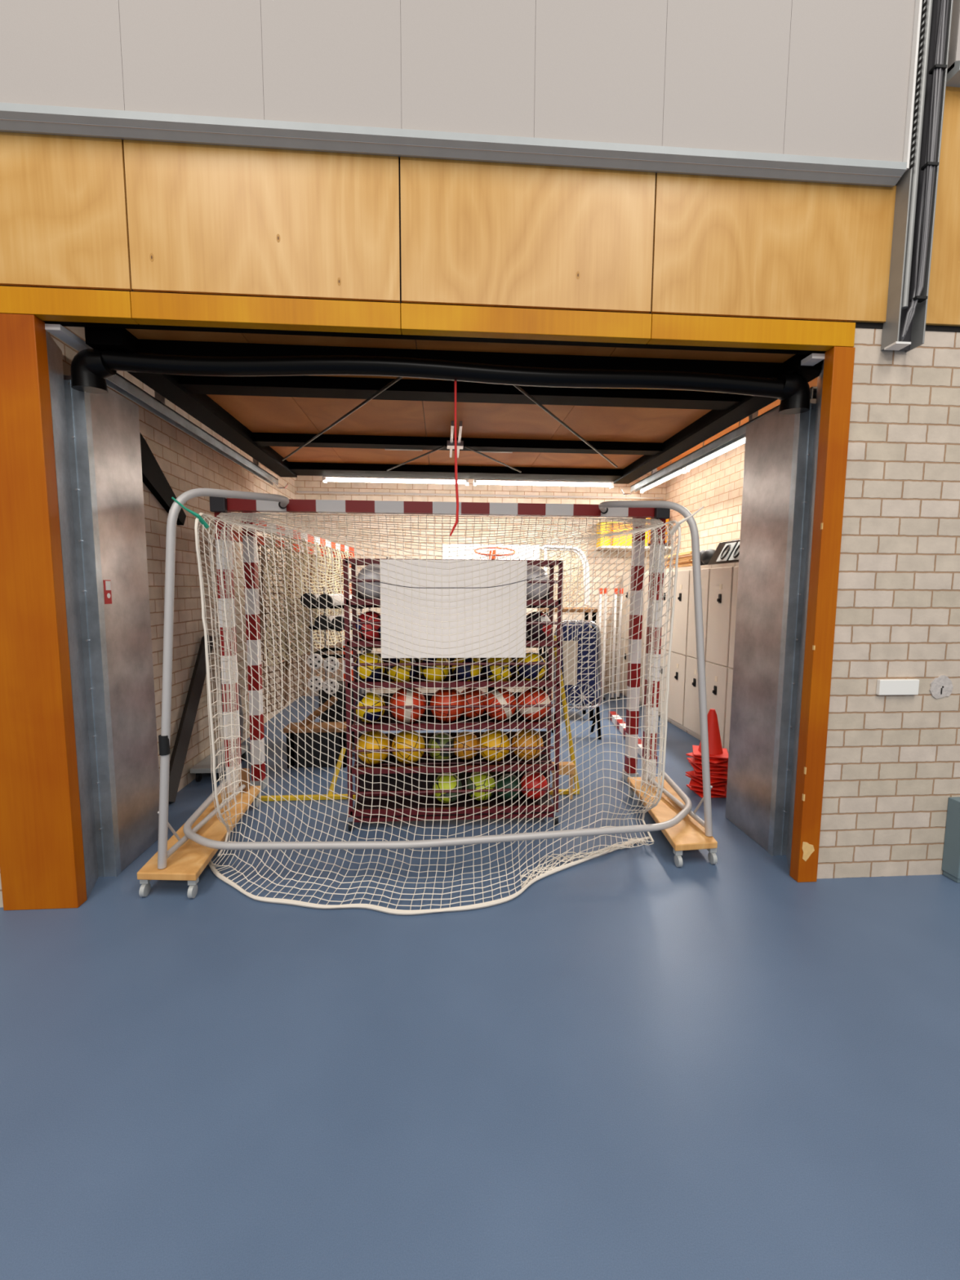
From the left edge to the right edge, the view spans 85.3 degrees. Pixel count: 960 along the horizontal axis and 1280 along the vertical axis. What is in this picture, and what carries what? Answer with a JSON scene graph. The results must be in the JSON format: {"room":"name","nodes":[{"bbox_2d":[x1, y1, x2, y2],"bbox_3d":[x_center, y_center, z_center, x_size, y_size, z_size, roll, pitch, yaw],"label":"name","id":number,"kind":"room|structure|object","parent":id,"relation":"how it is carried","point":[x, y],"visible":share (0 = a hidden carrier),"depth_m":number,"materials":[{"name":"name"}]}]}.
{"room":"sports facility","nodes":[
{"label":"sports facility","id":0,"kind":"room"},
{"bbox_2d":[45,326,301,791],"bbox_3d":[-2.616,-0.608,5.154,0.300,3.400,4.980,0,6,-4],"label":"wall","id":1,"kind":"structure","parent":0,"point":[187,464],"depth_m":4.34,"materials":[{"name":"beige brick"}]},
{"bbox_2d":[44,324,159,899],"bbox_3d":[-2.142,-0.095,2.904,0.320,2.825,0.715,0,6,-4],"label":"door frame","id":2,"kind":"structure","parent":1,"relation":"attached to","point":[96,437],"depth_m":2.87,"materials":[{"name":"silver metal"}]},
{"bbox_2d":[139,431,186,525],"bbox_3d":[-2.345,-1.186,3.797,0.048,0.620,0.700,0,6,-4],"label":"wall bracket","id":3,"kind":"object","parent":1,"relation":"attached to","point":[153,477],"visible":0.59,"depth_m":3.74,"materials":[{"name":"black metal"}]},
{"bbox_2d":[0,693,959,1279],"bbox_3d":[-0.144,1.465,2.097,14.000,0.100,12.600,0,6,-4],"label":"floor","id":4,"kind":"structure","parent":0,"point":[631,1064],"depth_m":1.78,"materials":[{"name":"blue rubber"}]},
{"bbox_2d":[168,635,214,804],"bbox_3d":[-2.336,0.588,4.194,0.110,1.213,0.890,0,6,-4],"label":"beam","id":5,"kind":"structure","parent":4,"relation":"on","point":[181,744],"depth_m":4.13,"materials":[{"name":"black"}]},
{"bbox_2d":[137,785,260,897],"bbox_3d":[-1.698,1.217,3.283,0.308,0.145,1.243,0,6,-8],"label":"wooden dolly","id":6,"kind":"object","parent":4,"relation":"on","point":[187,863],"visible":0.74,"depth_m":2.90,"materials":[{"name":"brown wood"}]},
{"bbox_2d":[190,671,248,782],"bbox_3d":[-2.282,0.707,4.573,0.240,0.899,0.640,0,6,-4],"label":"trolley","id":7,"kind":"object","parent":4,"relation":"on","point":[204,766],"visible":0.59,"depth_m":4.38,"materials":[{"name":"metal"}]},
{"bbox_2d":[231,529,346,761],"bbox_3d":[-1.990,-0.011,5.859,0.080,2.080,3.160,1,6,3],"label":"goal","id":8,"kind":"object","parent":4,"relation":"on","point":[237,535],"visible":0.2,"depth_m":5.26,"materials":[{"name":"red"}]},
{"bbox_2d":[241,519,354,779],"bbox_3d":[-1.817,-0.046,5.793,0.281,2.165,3.161,1,6,2],"label":"wall","id":9,"kind":"structure","parent":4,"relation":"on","point":[285,687],"depth_m":5.10,"materials":[{"name":"brick"}]},
{"bbox_2d":[283,696,346,768],"bbox_3d":[-1.472,0.823,4.752,0.560,0.643,0.220,0,6,-4],"label":"wooden bench","id":10,"kind":"object","parent":4,"relation":"on","point":[339,725],"visible":0.54,"depth_m":4.70,"materials":[{"name":"brown wood"}]},
{"bbox_2d":[293,732,342,767],"bbox_3d":[-1.469,0.980,4.777,0.410,0.325,0.180,0,6,-4],"label":"box","id":11,"kind":"object","parent":4,"relation":"on","point":[324,741],"visible":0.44,"depth_m":4.69,"materials":[{"name":"black plastic"}]},
{"bbox_2d":[308,586,372,742],"bbox_3d":[-1.384,0.281,5.268,0.510,1.619,0.684,0,6,-4],"label":"trolley","id":12,"kind":"object","parent":4,"relation":"on","point":[325,649],"visible":0.09,"depth_m":5.00,"materials":[{"name":"black metal"}]},
{"bbox_2d":[258,635,579,801],"bbox_3d":[-0.456,0.587,4.096,2.498,1.253,0.244,0,6,-4],"label":"floor marking","id":13,"kind":"object","parent":4,"relation":"on","point":[315,797],"depth_m":4.08,"materials":[{"name":"yellow paint"}]},
{"bbox_2d":[157,488,712,915],"bbox_3d":[-0.170,0.190,3.160,3.261,2.221,1.369,0,6,-4],"label":"goal","id":14,"kind":"object","parent":4,"relation":"on","point":[222,502],"visible":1,"depth_m":3.11,"materials":[{"name":"white"}]},
{"bbox_2d":[241,511,645,790],"bbox_3d":[-0.249,0.056,4.227,3.180,2.285,0.120,0,6,-4],"label":"goal","id":15,"kind":"object","parent":4,"relation":"on","point":[255,694],"visible":0.43,"depth_m":4.20,"materials":[{"name":"red"}]},
{"bbox_2d":[342,558,563,831],"bbox_3d":[-0.177,0.362,3.593,1.421,1.799,0.364,0,6,-4],"label":"ball rack","id":16,"kind":"object","parent":4,"relation":"on","point":[428,793],"visible":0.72,"depth_m":3.52,"materials":[{"name":"red"}]},
{"bbox_2d":[355,611,380,640],"bbox_3d":[-0.737,-0.090,3.519,0.208,0.208,0.207,2,6,13],"label":"volleyball","id":17,"kind":"object","parent":16,"relation":"on","point":[375,615],"visible":0.56,"depth_m":3.44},
{"bbox_2d":[355,564,380,599],"bbox_3d":[-0.700,-0.384,3.492,0.250,0.250,0.249,2,6,21],"label":"exercise ball","id":18,"kind":"object","parent":16,"relation":"on","point":[375,569],"visible":0.32,"depth_m":3.39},
{"bbox_2d":[353,653,384,681],"bbox_3d":[-0.753,0.191,3.546,0.208,0.207,0.208,2,6,19],"label":"volleyball","id":19,"kind":"object","parent":16,"relation":"on","point":[369,660],"visible":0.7,"depth_m":3.47,"materials":[{"name":"leather"}]},
{"bbox_2d":[354,692,385,722],"bbox_3d":[-0.754,0.462,3.572,0.207,0.208,0.207,2,6,15],"label":"volleyball","id":20,"kind":"object","parent":16,"relation":"on","point":[362,713],"visible":0.71,"depth_m":3.50,"materials":[{"name":"leather"}]},
{"bbox_2d":[355,730,390,764],"bbox_3d":[-0.736,0.741,3.601,0.231,0.232,0.231,-2,6,-20],"label":"basketball","id":21,"kind":"object","parent":16,"relation":"on","point":[386,742],"visible":0.64,"depth_m":3.52,"materials":[{"name":"rubber"}]},
{"bbox_2d":[386,657,417,681],"bbox_3d":[-0.533,0.190,3.561,0.208,0.208,0.208,2,6,15],"label":"volleyball","id":22,"kind":"object","parent":16,"relation":"on","point":[401,669],"visible":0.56,"depth_m":3.48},
{"bbox_2d":[390,688,426,723],"bbox_3d":[-0.495,0.447,3.589,0.247,0.247,0.247,1,6,10],"label":"basketball","id":23,"kind":"object","parent":16,"relation":"on","point":[399,696],"visible":0.65,"depth_m":3.50,"materials":[{"name":"rubber"}]},
{"bbox_2d":[391,730,425,764],"bbox_3d":[-0.496,0.740,3.618,0.231,0.231,0.232,2,6,17],"label":"basketball","id":24,"kind":"object","parent":16,"relation":"on","point":[407,735],"visible":0.73,"depth_m":3.54,"materials":[{"name":"rubber"}]},
{"bbox_2d":[419,657,448,681],"bbox_3d":[-0.311,0.190,3.576,0.208,0.208,0.207,4,7,30],"label":"volleyball","id":25,"kind":"object","parent":16,"relation":"on","point":[422,669],"visible":0.59,"depth_m":3.50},
{"bbox_2d":[427,732,453,760],"bbox_3d":[-0.269,0.748,3.660,0.195,0.196,0.195,2,6,19],"label":"football","id":26,"kind":"object","parent":16,"relation":"on","point":[441,756],"visible":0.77,"depth_m":3.59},
{"bbox_2d":[430,687,464,722],"bbox_3d":[-0.226,0.448,3.608,0.240,0.240,0.240,2,6,21],"label":"basketball","id":27,"kind":"object","parent":16,"relation":"on","point":[458,711],"visible":0.65,"depth_m":3.52,"materials":[{"name":"rubber"}]},
{"bbox_2d":[432,772,462,803],"bbox_3d":[-0.230,1.038,3.666,0.207,0.208,0.208,1,6,6],"label":"football","id":28,"kind":"object","parent":16,"relation":"on","point":[438,785],"visible":0.79,"depth_m":3.60,"materials":[{"name":"leather"}]},
{"bbox_2d":[355,692,549,723],"bbox_3d":[-0.178,0.497,3.611,1.385,0.210,0.280,0,6,-4],"label":"balls","id":29,"kind":"object","parent":16,"relation":"on","point":[428,712],"depth_m":3.70,"materials":[{"name":"red"}]},
{"bbox_2d":[355,653,550,688],"bbox_3d":[-0.177,0.213,3.583,1.385,0.210,0.280,0,6,-4],"label":"shelf","id":30,"kind":"object","parent":16,"relation":"on","point":[483,677],"depth_m":3.67,"materials":[{"name":"red"}]},
{"bbox_2d":[355,731,551,767],"bbox_3d":[-0.180,0.785,3.639,1.385,0.210,0.280,0,6,-4],"label":"tray","id":31,"kind":"object","parent":16,"relation":"on","point":[446,763],"depth_m":3.71,"materials":[{"name":"black"}]},
{"bbox_2d":[358,770,547,800],"bbox_3d":[-0.181,1.074,3.668,1.385,0.210,0.280,0,6,-4],"label":"tray","id":32,"kind":"object","parent":16,"relation":"on","point":[428,793],"depth_m":3.77,"materials":[{"name":"black"}]},
{"bbox_2d":[379,557,527,657],"bbox_3d":[-0.169,-0.209,3.385,0.939,0.648,0.065,0,6,-4],"label":"board","id":33,"kind":"object","parent":16,"relation":"hanging from","point":[445,580],"visible":0.7,"depth_m":3.35,"materials":[{"name":"plastic"}]},
{"bbox_2d":[350,615,556,648],"bbox_3d":[-0.175,-0.056,3.556,1.385,0.210,0.280,0,6,-4],"label":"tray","id":34,"kind":"object","parent":16,"relation":"on","point":[354,638],"depth_m":3.45,"materials":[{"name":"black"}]},
{"bbox_2d":[346,598,560,608],"bbox_3d":[-0.174,-0.250,3.532,1.401,0.055,0.318,0,6,-4],"label":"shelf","id":35,"kind":"object","parent":16,"relation":"attached to","point":[377,602],"depth_m":3.41,"materials":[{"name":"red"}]},
{"bbox_2d":[346,637,559,646],"bbox_3d":[-0.175,0.019,3.559,1.401,0.055,0.318,0,6,-4],"label":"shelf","id":36,"kind":"object","parent":16,"relation":"attached to","point":[361,642],"depth_m":3.44,"materials":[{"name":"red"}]},
{"bbox_2d":[347,674,559,688],"bbox_3d":[-0.177,0.288,3.585,1.401,0.055,0.318,0,6,-4],"label":"shelf","id":37,"kind":"object","parent":16,"relation":"attached to","point":[483,677],"depth_m":3.44,"materials":[{"name":"red"}]},
{"bbox_2d":[348,713,558,731],"bbox_3d":[-0.178,0.571,3.613,1.401,0.055,0.318,0,6,-4],"label":"shelf","id":38,"kind":"object","parent":16,"relation":"attached to","point":[376,726],"depth_m":3.49,"materials":[{"name":"red"}]},
{"bbox_2d":[350,791,556,816],"bbox_3d":[-0.181,1.148,3.670,1.401,0.055,0.318,0,6,-4],"label":"shelf","id":39,"kind":"object","parent":16,"relation":"attached to","point":[437,808],"depth_m":3.63,"materials":[{"name":"red"}]},
{"bbox_2d":[353,796,553,817],"bbox_3d":[-0.181,1.166,3.672,1.385,0.015,0.290,0,6,-4],"label":"tray","id":40,"kind":"object","parent":16,"relation":"on","point":[367,801],"depth_m":3.64,"materials":[{"name":"black"}]},
{"bbox_2d":[350,576,557,608],"bbox_3d":[-0.174,-0.324,3.530,1.385,0.210,0.280,0,6,-4],"label":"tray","id":41,"kind":"object","parent":16,"relation":"on","point":[353,579],"depth_m":3.49,"materials":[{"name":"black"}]},
{"bbox_2d":[350,751,557,773],"bbox_3d":[-0.180,0.860,3.642,1.401,0.055,0.318,0,6,-4],"label":"shelf","id":42,"kind":"object","parent":16,"relation":"attached to","point":[446,763],"depth_m":3.63,"materials":[{"name":"red"}]},
{"bbox_2d":[453,731,479,759],"bbox_3d":[-0.099,0.742,3.671,0.196,0.196,0.195,3,6,23],"label":"basketball","id":43,"kind":"object","parent":16,"relation":"on","point":[472,743],"visible":0.61,"depth_m":3.60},
{"bbox_2d":[452,657,482,681],"bbox_3d":[-0.088,0.189,3.592,0.207,0.207,0.208,2,6,17],"label":"volleyball","id":44,"kind":"object","parent":16,"relation":"on","point":[460,669],"visible":0.62,"depth_m":3.51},
{"bbox_2d":[460,687,486,718],"bbox_3d":[-0.055,0.442,3.679,0.216,0.215,0.214,3,6,26],"label":"basketball","id":45,"kind":"object","parent":16,"relation":"on","point":[475,700],"visible":0.52,"depth_m":3.60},
{"bbox_2d":[466,771,495,800],"bbox_3d":[0.006,1.036,3.707,0.208,0.207,0.207,2,6,20],"label":"football","id":46,"kind":"object","parent":16,"relation":"on","point":[476,779],"visible":0.71,"depth_m":3.64,"materials":[{"name":"leather"}]},
{"bbox_2d":[478,728,510,761],"bbox_3d":[0.099,0.740,3.659,0.224,0.222,0.224,2,6,20],"label":"basketball","id":47,"kind":"object","parent":16,"relation":"on","point":[499,740],"visible":0.74,"depth_m":3.58,"materials":[{"name":"rubber"}]},
{"bbox_2d":[484,657,514,680],"bbox_3d":[0.134,0.189,3.607,0.207,0.207,0.208,1,6,8],"label":"volleyball","id":48,"kind":"object","parent":16,"relation":"on","point":[490,668],"visible":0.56,"depth_m":3.53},
{"bbox_2d":[484,688,516,720],"bbox_3d":[0.143,0.448,3.634,0.223,0.224,0.224,2,6,19],"label":"basketball","id":49,"kind":"object","parent":16,"relation":"on","point":[491,701],"visible":0.8,"depth_m":3.56,"materials":[{"name":"rubber"}]},
{"bbox_2d":[496,773,521,800],"bbox_3d":[0.206,1.046,3.712,0.184,0.184,0.184,3,6,22],"label":"ball","id":50,"kind":"object","parent":16,"relation":"on","point":[507,780],"visible":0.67,"depth_m":3.65,"materials":[{"name":"green"}]},
{"bbox_2d":[511,728,543,760],"bbox_3d":[0.335,0.738,3.691,0.224,0.224,0.224,2,6,16],"label":"basketball","id":51,"kind":"object","parent":16,"relation":"on","point":[531,732],"visible":0.66,"depth_m":3.61,"materials":[{"name":"rubber"}]},
{"bbox_2d":[515,652,546,680],"bbox_3d":[0.354,0.189,3.623,0.207,0.207,0.207,3,6,23],"label":"volleyball","id":52,"kind":"object","parent":16,"relation":"on","point":[534,655],"visible":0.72,"depth_m":3.55,"materials":[{"name":"leather"}]},
{"bbox_2d":[517,687,550,720],"bbox_3d":[0.376,0.448,3.650,0.232,0.232,0.231,3,6,26],"label":"basketball","id":53,"kind":"object","parent":16,"relation":"on","point":[526,693],"visible":0.71,"depth_m":3.57,"materials":[{"name":"rubber"}]},
{"bbox_2d":[520,771,547,799],"bbox_3d":[0.384,1.036,3.724,0.196,0.196,0.196,3,6,26],"label":"ball","id":54,"kind":"object","parent":16,"relation":"on","point":[536,774],"visible":0.74,"depth_m":3.66,"materials":[{"name":"red"}]},
{"bbox_2d":[526,564,550,599],"bbox_3d":[0.352,-0.385,3.566,0.250,0.248,0.250,2,6,16],"label":"exercise ball","id":55,"kind":"object","parent":16,"relation":"on","point":[535,574],"visible":0.32,"depth_m":3.47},
{"bbox_2d":[525,611,551,640],"bbox_3d":[0.391,-0.092,3.597,0.208,0.208,0.208,-5,7,-38],"label":"volleyball","id":56,"kind":"object","parent":16,"relation":"on","point":[535,616],"visible":0.53,"depth_m":3.52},
{"bbox_2d":[442,544,539,692],"bbox_3d":[0.125,-0.107,6.586,1.050,2.150,0.979,5,8,42],"label":"basketball hoop","id":57,"kind":"object","parent":4,"relation":"on","point":[446,554],"visible":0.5,"depth_m":6.38,"materials":[{"name":"white paint"}]},
{"bbox_2d":[537,607,597,720],"bbox_3d":[1.074,0.290,6.534,0.650,1.380,0.430,0,6,-4],"label":"trolley","id":58,"kind":"object","parent":4,"relation":"on","point":[594,611],"visible":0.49,"depth_m":6.31,"materials":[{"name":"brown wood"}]},
{"bbox_2d":[539,545,589,606],"bbox_3d":[1.059,-0.778,6.433,0.612,0.746,0.325,0,6,-4],"label":"goal","id":59,"kind":"object","parent":58,"relation":"on","point":[583,556],"visible":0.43,"depth_m":6.53,"materials":[{"name":"white paint"}]},
{"bbox_2d":[551,620,602,739],"bbox_3d":[1.062,0.425,5.704,0.559,1.293,0.333,0,6,-4],"label":"trampoline","id":60,"kind":"object","parent":4,"relation":"on","point":[597,636],"visible":0.65,"depth_m":5.65,"materials":[{"name":"silver metal"}]},
{"bbox_2d":[619,572,631,697],"bbox_3d":[2.411,-0.070,7.760,0.550,1.870,0.426,0,6,-4],"label":"locker","id":61,"kind":"object","parent":4,"relation":"on","point":[626,575],"visible":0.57,"depth_m":7.79,"materials":[{"name":"white laminate"}]},
{"bbox_2d":[640,569,648,705],"bbox_3d":[2.471,0.015,6.906,0.550,1.870,0.426,0,6,-4],"label":"locker","id":62,"kind":"object","parent":4,"relation":"on","point":[646,580],"visible":0.11,"depth_m":7.03,"materials":[{"name":"white wood"}]},
{"bbox_2d":[658,568,674,722],"bbox_3d":[2.501,0.057,6.479,0.550,1.870,0.426,0,6,-4],"label":"locker","id":63,"kind":"object","parent":4,"relation":"on","point":[666,572],"visible":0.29,"depth_m":6.37,"materials":[{"name":"white laminate"}]},
{"bbox_2d":[626,776,717,866],"bbox_3d":[1.289,1.204,3.574,0.291,0.145,1.127,0,6,1],"label":"wooden dolly","id":64,"kind":"object","parent":4,"relation":"on","point":[688,834],"visible":0.77,"depth_m":3.24,"materials":[{"name":"brown wood"}]},
{"bbox_2d":[667,566,691,732],"bbox_3d":[2.531,0.099,6.052,0.550,1.870,0.426,0,6,-4],"label":"locker","id":65,"kind":"object","parent":4,"relation":"on","point":[676,700],"visible":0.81,"depth_m":5.99,"materials":[{"name":"white wood"}]},
{"bbox_2d":[683,564,711,740],"bbox_3d":[2.560,0.142,5.625,0.550,1.870,0.426,0,6,-4],"label":"locker","id":66,"kind":"object","parent":4,"relation":"on","point":[691,709],"visible":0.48,"depth_m":5.65,"materials":[{"name":"white wood"}]},
{"bbox_2d":[686,784,726,797],"bbox_3d":[1.846,1.043,4.179,0.260,0.353,0.260,0,6,-4],"label":"traffic cone","id":67,"kind":"object","parent":4,"relation":"on","point":[700,794],"visible":0.23,"depth_m":4.10,"materials":[{"name":"red"}]},
{"bbox_2d":[689,784,727,795],"bbox_3d":[1.846,1.011,4.174,0.260,0.353,0.260,4,6,30],"label":"traffic cone","id":68,"kind":"object","parent":67,"relation":"on","point":[692,788],"visible":0.24,"depth_m":4.10,"materials":[{"name":"red"}]},
{"bbox_2d":[688,778,725,791],"bbox_3d":[1.836,0.978,4.180,0.260,0.353,0.260,3,6,28],"label":"traffic cone","id":69,"kind":"object","parent":68,"relation":"on","point":[692,783],"visible":0.26,"depth_m":4.11,"materials":[{"name":"red"}]},
{"bbox_2d":[685,773,727,786],"bbox_3d":[1.846,0.947,4.175,0.260,0.353,0.260,-1,6,-16],"label":"traffic cone","id":70,"kind":"object","parent":69,"relation":"on","point":[695,779],"visible":0.15,"depth_m":4.11,"materials":[{"name":"red"}]},
{"bbox_2d":[685,770,727,783],"bbox_3d":[1.843,0.916,4.160,0.260,0.353,0.260,-2,6,-23],"label":"traffic cone","id":71,"kind":"object","parent":70,"relation":"on","point":[713,780],"visible":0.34,"depth_m":4.08,"materials":[{"name":"red"}]},
{"bbox_2d":[693,768,727,779],"bbox_3d":[1.852,0.884,4.159,0.260,0.353,0.260,2,6,19],"label":"traffic cone","id":72,"kind":"object","parent":71,"relation":"on","point":[698,774],"visible":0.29,"depth_m":4.08,"materials":[{"name":"red"}]},
{"bbox_2d":[688,760,727,773],"bbox_3d":[1.841,0.851,4.170,0.260,0.353,0.260,1,6,8],"label":"traffic cone","id":73,"kind":"object","parent":72,"relation":"on","point":[696,769],"visible":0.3,"depth_m":4.08,"materials":[{"name":"red"}]},
{"bbox_2d":[686,757,728,769],"bbox_3d":[1.840,0.819,4.162,0.260,0.353,0.260,0,6,-2],"label":"traffic cone","id":74,"kind":"object","parent":73,"relation":"on","point":[691,759],"visible":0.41,"depth_m":4.08,"materials":[{"name":"red"}]},
{"bbox_2d":[693,757,728,767],"bbox_3d":[1.851,0.787,4.159,0.260,0.353,0.260,2,6,21],"label":"traffic cone","id":75,"kind":"object","parent":74,"relation":"on","point":[725,763],"visible":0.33,"depth_m":4.08,"materials":[{"name":"red"}]},
{"bbox_2d":[685,720,728,764],"bbox_3d":[1.838,0.757,4.144,0.260,0.353,0.260,-3,7,-33],"label":"traffic cone","id":76,"kind":"object","parent":75,"relation":"on","point":[713,760],"visible":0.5,"depth_m":4.08,"materials":[{"name":"red"}]},
{"bbox_2d":[692,708,728,759],"bbox_3d":[1.840,0.724,4.147,0.260,0.353,0.260,2,6,20],"label":"traffic cone","id":77,"kind":"object","parent":76,"relation":"on","point":[720,753],"visible":0.79,"depth_m":4.09,"materials":[{"name":"red"}]},
{"bbox_2d":[705,562,735,748],"bbox_3d":[2.590,0.184,5.199,0.550,1.870,0.426,0,6,-4],"label":"locker","id":78,"kind":"object","parent":4,"relation":"on","point":[721,580],"visible":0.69,"depth_m":5.13,"materials":[{"name":"white wood"}]},
{"bbox_2d":[724,562,738,754],"bbox_3d":[2.620,0.226,4.772,0.550,1.870,0.426,0,6,-4],"label":"locker","id":79,"kind":"object","parent":4,"relation":"on","point":[735,570],"visible":0.11,"depth_m":4.91,"materials":[{"name":"white wood"}]},
{"bbox_2d":[707,539,740,564],"bbox_3d":[2.486,-0.860,5.083,0.227,0.228,0.620,0,6,-4],"label":"scoreboard","id":80,"kind":"object","parent":79,"relation":"on","point":[727,552],"visible":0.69,"depth_m":5.10,"materials":[{"name":"black"}]},
{"bbox_2d":[941,796,959,883],"bbox_3d":[2.723,1.118,2.918,0.165,0.460,0.100,0,6,-4],"label":"base cabinet","id":81,"kind":"object","parent":4,"relation":"on","point":[951,853],"visible":1,"depth_m":2.92,"materials":[{"name":"blue"}]},
{"bbox_2d":[0,86,959,907],"bbox_3d":[-0.186,-1.101,2.644,10.000,4.900,0.245,0,6,-4],"label":"wall","id":82,"kind":"structure","parent":0,"point":[77,212],"depth_m":2.52,"materials":[{"name":"brown wood"}]},
{"bbox_2d":[0,313,86,910],"bbox_3d":[-2.199,-0.060,2.513,0.354,2.833,0.070,0,6,-4],"label":"trim","id":83,"kind":"structure","parent":82,"relation":"attached to","point":[42,867],"depth_m":2.50,"materials":[{"name":"brown wood"}]},
{"bbox_2d":[70,327,823,484],"bbox_3d":[-0.191,-1.548,4.153,3.900,0.306,3.040,0,6,-4],"label":"door","id":84,"kind":"structure","parent":82,"relation":"in","point":[295,405],"depth_m":3.24,"materials":[{"name":"black metal"}]},
{"bbox_2d":[449,380,458,536],"bbox_3d":[-0.136,-0.959,2.765,0.051,0.807,0.014,0,6,-4],"label":"pull cord","id":85,"kind":"object","parent":84,"relation":"hanging from","point":[455,440],"visible":1,"depth_m":2.77,"materials":[{"name":"fabric"}]},
{"bbox_2d":[0,102,906,186],"bbox_3d":[-1.564,-2.254,2.285,7.205,0.080,0.100,0,6,-4],"label":"trim","id":86,"kind":"structure","parent":82,"relation":"attached to","point":[7,110],"depth_m":2.36,"materials":[{"name":"grey metal"}]},
{"bbox_2d":[0,0,959,177],"bbox_3d":[-0.516,-2.929,2.304,9.300,1.400,0.075,0,6,-4],"label":"cladding","id":87,"kind":"object","parent":82,"relation":"attached to","point":[807,77],"visible":0.92,"depth_m":2.34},
{"bbox_2d":[724,353,825,875],"bbox_3d":[1.896,-0.104,3.210,0.450,2.825,0.765,0,6,-4],"label":"door frame","id":88,"kind":"structure","parent":82,"relation":"attached to","point":[781,451],"depth_m":3.19,"materials":[{"name":"silver metal"}]},
{"bbox_2d":[790,346,855,882],"bbox_3d":[1.823,-0.067,2.792,0.112,2.833,0.072,0,6,-4],"label":"trim","id":89,"kind":"structure","parent":82,"relation":"attached to","point":[838,363],"depth_m":2.76,"materials":[{"name":"brown wood"}]},
{"bbox_2d":[875,679,919,695],"bbox_3d":[2.274,0.257,2.840,0.227,0.085,0.024,0,6,-4],"label":"cover plate","id":90,"kind":"object","parent":82,"relation":"attached to","point":[884,686],"visible":1,"depth_m":2.83,"materials":[{"name":"white plastic"}]},
{"bbox_2d":[902,0,922,172],"bbox_3d":[2.040,-2.941,2.469,0.012,1.380,0.100,0,6,-4],"label":"trim","id":91,"kind":"structure","parent":82,"relation":"attached to","point":[917,10],"depth_m":2.46,"materials":[{"name":"white paint"}]},
{"bbox_2d":[880,0,953,352],"bbox_3d":[2.123,-2.520,2.508,0.148,2.125,0.115,0,6,-4],"label":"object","id":92,"kind":"structure","parent":82,"relation":"attached to","point":[909,186],"depth_m":2.54,"materials":[{"name":"metal"}]},
{"bbox_2d":[899,0,948,341],"bbox_3d":[2.135,-2.522,2.476,0.104,2.115,0.059,2,6,14],"label":"cable bundle","id":93,"kind":"object","parent":92,"relation":"attached to","point":[929,168],"visible":0.91,"depth_m":2.48,"materials":[{"name":"grey"}]},
{"bbox_2d":[928,675,953,698],"bbox_3d":[2.536,0.258,2.866,0.133,0.131,0.008,0,6,-4],"label":"lock","id":94,"kind":"object","parent":82,"relation":"attached to","point":[940,686],"visible":1,"depth_m":2.86,"materials":[{"name":"silver"}]},
{"bbox_2d":[294,470,666,696],"bbox_3d":[0.048,-0.867,7.924,6.000,3.400,0.200,0,6,-4],"label":"wall","id":95,"kind":"structure","parent":0,"point":[303,483],"depth_m":7.74,"materials":[{"name":"beige brick"}]},
{"bbox_2d":[296,490,663,499],"bbox_3d":[0.064,-2.128,7.669,5.400,0.028,0.028,0,6,-4],"label":"conduit pipe","id":96,"kind":"object","parent":95,"relation":"attached to","point":[297,491],"visible":1,"depth_m":7.66,"materials":[{"name":"metal"}]},
{"bbox_2d":[664,443,745,566],"bbox_3d":[3.096,-0.617,5.553,0.250,3.400,4.980,0,6,-4],"label":"wall","id":97,"kind":"structure","parent":0,"point":[716,484],"depth_m":6.52,"materials":[{"name":"beige brick"}]},
{"bbox_2d":[657,377,817,470],"bbox_3d":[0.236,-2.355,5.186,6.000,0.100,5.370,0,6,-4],"label":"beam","id":98,"kind":"structure","parent":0,"point":[813,383],"depth_m":5.88,"materials":[{"name":"brown metal"}]},
{"bbox_2d":[105,372,288,488],"bbox_3d":[-2.050,-1.856,4.173,0.136,0.718,3.038,0,6,-4],"label":"ceiling track","id":99,"kind":"object","parent":98,"relation":"hanging from","point":[156,405],"visible":0.74,"depth_m":3.52,"materials":[{"name":"silver metal"}]},
{"bbox_2d":[322,475,468,485],"bbox_3d":[-0.927,-2.053,5.784,1.600,0.630,0.090,0,6,-4],"label":"lamp","id":100,"kind":"object","parent":98,"relation":"hanging from","point":[326,478],"visible":0.5,"depth_m":5.79,"materials":[{"name":"white paint"}]},
{"bbox_2d":[473,479,613,488],"bbox_3d":[0.729,-2.056,5.899,1.600,0.630,0.090,0,6,-4],"label":"lamp","id":101,"kind":"object","parent":98,"relation":"hanging from","point":[482,482],"visible":0.48,"depth_m":5.91,"materials":[{"name":"white paint"}]},
{"bbox_2d":[684,421,745,471],"bbox_3d":[2.566,-2.149,5.570,0.090,0.360,1.530,0,6,-4],"label":"lamp","id":102,"kind":"object","parent":98,"relation":"hanging from","point":[742,441],"visible":0.3,"depth_m":5.63,"materials":[{"name":"white paint"}]},
{"bbox_2d":[620,386,817,494],"bbox_3d":[1.775,-1.862,4.439,0.136,0.718,3.038,0,6,-4],"label":"ceiling track","id":103,"kind":"object","parent":98,"relation":"hanging from","point":[738,433],"visible":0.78,"depth_m":4.23,"materials":[{"name":"silver metal"}]},
{"bbox_3d":[-0.239,-2.510,2.460,4.265,2.060,0.055,0,6,-4],"label":"wall","id":104,"kind":"structure","parent":0,"visible":0},
{"bbox_2d":[0,285,855,355],"bbox_3d":[-1.093,-1.531,2.440,5.960,0.115,0.060,0,6,-4],"label":"trim","id":105,"kind":"structure","parent":104,"relation":"attached to","point":[57,304],"depth_m":2.47,"materials":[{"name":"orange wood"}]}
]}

